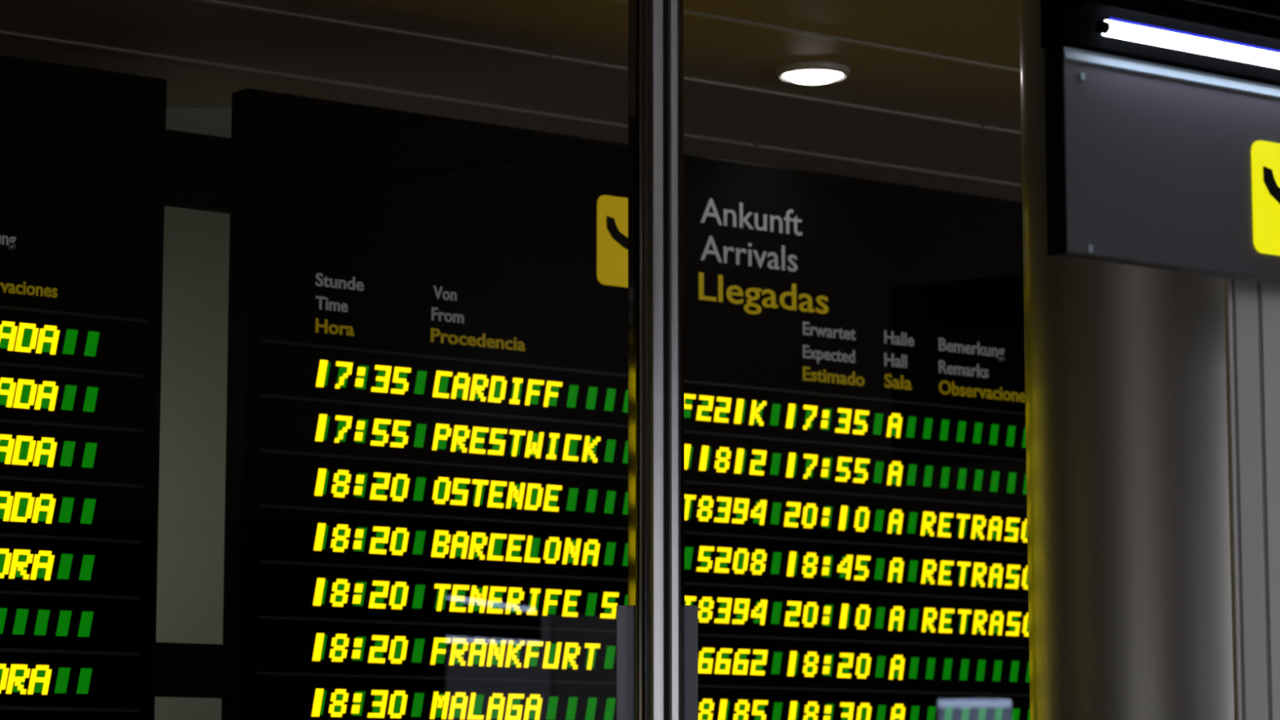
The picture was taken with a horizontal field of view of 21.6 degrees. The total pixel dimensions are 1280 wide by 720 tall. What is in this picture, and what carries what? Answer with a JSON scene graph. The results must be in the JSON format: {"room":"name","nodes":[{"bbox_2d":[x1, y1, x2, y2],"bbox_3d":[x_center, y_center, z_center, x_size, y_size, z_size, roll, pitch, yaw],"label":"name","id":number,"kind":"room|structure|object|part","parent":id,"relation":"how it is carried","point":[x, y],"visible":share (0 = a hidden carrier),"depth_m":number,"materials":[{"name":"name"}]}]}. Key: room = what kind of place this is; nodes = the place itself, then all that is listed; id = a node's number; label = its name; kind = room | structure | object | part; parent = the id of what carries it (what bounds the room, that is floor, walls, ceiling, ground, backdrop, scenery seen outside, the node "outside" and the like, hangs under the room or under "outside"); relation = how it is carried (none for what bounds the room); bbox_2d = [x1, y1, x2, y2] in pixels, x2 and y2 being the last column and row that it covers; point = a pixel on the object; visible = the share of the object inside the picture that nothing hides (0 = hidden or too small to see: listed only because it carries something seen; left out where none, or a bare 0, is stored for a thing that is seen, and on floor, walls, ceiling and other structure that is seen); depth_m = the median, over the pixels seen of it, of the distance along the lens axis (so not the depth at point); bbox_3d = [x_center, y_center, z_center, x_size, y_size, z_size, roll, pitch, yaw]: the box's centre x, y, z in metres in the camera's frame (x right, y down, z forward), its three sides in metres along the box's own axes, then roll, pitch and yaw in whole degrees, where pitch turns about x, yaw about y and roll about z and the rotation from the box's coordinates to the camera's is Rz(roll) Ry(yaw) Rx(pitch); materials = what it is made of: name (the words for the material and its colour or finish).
{"room":"airport terminal","nodes":[
{"label":"airport terminal","id":0,"kind":"room"},
{"bbox_2d":[0,0,1022,201],"bbox_3d":[0.000,-1.490,4.240,18.400,0.200,26.400,0,-8,0],"label":"ceiling","id":1,"kind":"structure","parent":0,"point":[982,31],"depth_m":8.76,"materials":[{"name":"brown paint"}]},
{"bbox_2d":[0,30,1022,187],"bbox_3d":[-3.285,-0.988,7.167,17.988,0.007,0.026,6,-10,-36],"label":"trim","id":2,"kind":"structure","parent":1,"relation":"attached to","point":[2,33],"depth_m":9.19,"materials":[{"name":"metal"}]},
{"bbox_2d":[188,0,1021,135],"bbox_3d":[-2.651,-1.024,6.899,17.988,0.007,0.018,6,-10,-36],"label":"trim","id":3,"kind":"structure","parent":1,"relation":"attached to","point":[210,2],"depth_m":8.69,"materials":[{"name":"metal"}]},
{"bbox_2d":[774,62,850,84],"bbox_3d":[0.455,-0.745,8.838,0.200,0.034,0.200,0,-8,0],"label":"recessed light","id":4,"kind":"object","parent":1,"relation":"in","point":[803,73],"visible":1,"depth_m":8.79,"materials":[{"name":"white"}]},
{"bbox_2d":[783,69,842,84],"bbox_3d":[0.455,-0.745,8.838,0.158,0.034,0.158,0,-8,0],"label":"diffuser","id":5,"kind":"object","parent":4,"relation":"attached to","point":[808,77],"depth_m":8.80,"materials":[{"name":"white"}]},
{"bbox_2d":[605,0,1020,73],"bbox_3d":[-2.579,-1.117,6.220,17.988,0.007,0.018,6,-10,-36],"label":"trim","id":6,"kind":"structure","parent":1,"relation":"attached to","point":[625,2],"depth_m":8.47,"materials":[{"name":"metal"}]},
{"bbox_2d":[1040,0,1279,284],"bbox_3d":[1.066,-0.671,5.393,1.066,1.113,0.104,6,-10,-36],"label":"hanging sign","id":7,"kind":"object","parent":1,"relation":"hanging from","point":[1162,117],"visible":1,"depth_m":5.16,"materials":[{"name":"grey metal"}]},
{"bbox_2d":[1040,0,1279,86],"bbox_3d":[1.065,-0.498,5.371,1.066,0.129,0.101,6,-10,-36],"label":"hood","id":8,"kind":"object","parent":7,"relation":"attached to","point":[1211,42],"depth_m":5.16,"materials":[{"name":"black metal"}]},
{"bbox_3d":[1.049,-0.419,5.381,1.046,0.020,0.040,6,-10,-36],"label":"rail","id":9,"kind":"part","parent":7,"relation":"part of","materials":[{"name":"grey metal"}]},
{"bbox_2d":[1102,19,1279,68],"bbox_3d":[1.088,-0.464,5.360,0.955,0.024,0.024,6,-10,-36],"label":"lamp","id":10,"kind":"object","parent":7,"relation":"on","point":[1180,43],"depth_m":5.19,"materials":[{"name":"white"}]},
{"bbox_3d":[0.000,2.225,3.733,18.400,0.200,26.400,0,-8,0],"label":"floor","id":11,"kind":"structure","parent":0,"visible":0},
{"bbox_2d":[0,54,166,719],"bbox_3d":[-2.057,0.897,7.038,2.300,3.326,0.400,6,-10,-36],"label":"information board","id":12,"kind":"object","parent":11,"relation":"on","point":[82,149],"visible":1,"depth_m":7.68,"materials":[{"name":"black"}]},
{"bbox_2d":[154,106,231,719],"bbox_3d":[-1.203,1.077,9.189,0.300,3.550,0.340,0,-8,0],"label":"wall","id":13,"kind":"structure","parent":11,"relation":"on","point":[193,455],"depth_m":9.16,"materials":[{"name":"grey paint"}]},
{"bbox_2d":[221,88,1030,719],"bbox_3d":[0.226,1.121,8.710,2.958,3.333,0.400,6,-10,-36],"label":"information board","id":14,"kind":"object","parent":11,"relation":"on","point":[426,510],"visible":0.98,"depth_m":8.51,"materials":[{"name":"black"}]},
{"bbox_2d":[155,642,233,697],"bbox_3d":[-1.045,0.722,7.811,0.208,0.124,0.043,6,-10,-36],"label":"crossbar","id":15,"kind":"object","parent":14,"relation":"attached to","point":[194,670],"visible":1,"depth_m":7.79,"materials":[{"name":"black metal"}]},
{"bbox_2d":[164,128,242,213],"bbox_3d":[-1.045,-0.446,7.971,0.208,0.176,0.043,6,-10,-36],"label":"crossbar","id":16,"kind":"object","parent":14,"relation":"attached to","point":[203,172],"visible":1,"depth_m":7.95,"materials":[{"name":"black metal"}]},
{"bbox_2d":[616,0,697,719],"bbox_3d":[0.034,0.715,6.534,0.159,3.550,0.081,0,-8,0],"label":"post","id":17,"kind":"object","parent":11,"relation":"on","point":[657,634],"visible":1,"depth_m":6.60,"materials":[{"name":"silver metal"}]},
{"bbox_2d":[680,0,681,514],"bbox_3d":[0.426,0.711,6.507,0.692,3.550,0.008,0,-8,0],"label":"window","id":18,"kind":"structure","parent":17,"relation":"attached to","point":[680,0],"depth_m":6.57,"materials":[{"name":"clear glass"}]},
{"bbox_2d":[1018,0,1234,719],"bbox_3d":[1.097,0.719,6.563,0.690,3.550,0.690,0,-8,0],"label":"column","id":19,"kind":"structure","parent":11,"relation":"on","point":[1129,571],"depth_m":6.36,"materials":[{"name":"metal"}]},
{"bbox_2d":[1223,277,1279,719],"bbox_3d":[1.057,0.567,5.443,0.186,3.549,0.040,0,-8,0],"label":"wall","id":20,"kind":"structure","parent":11,"relation":"on","point":[1251,308],"depth_m":5.47,"materials":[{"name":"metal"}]}
]}

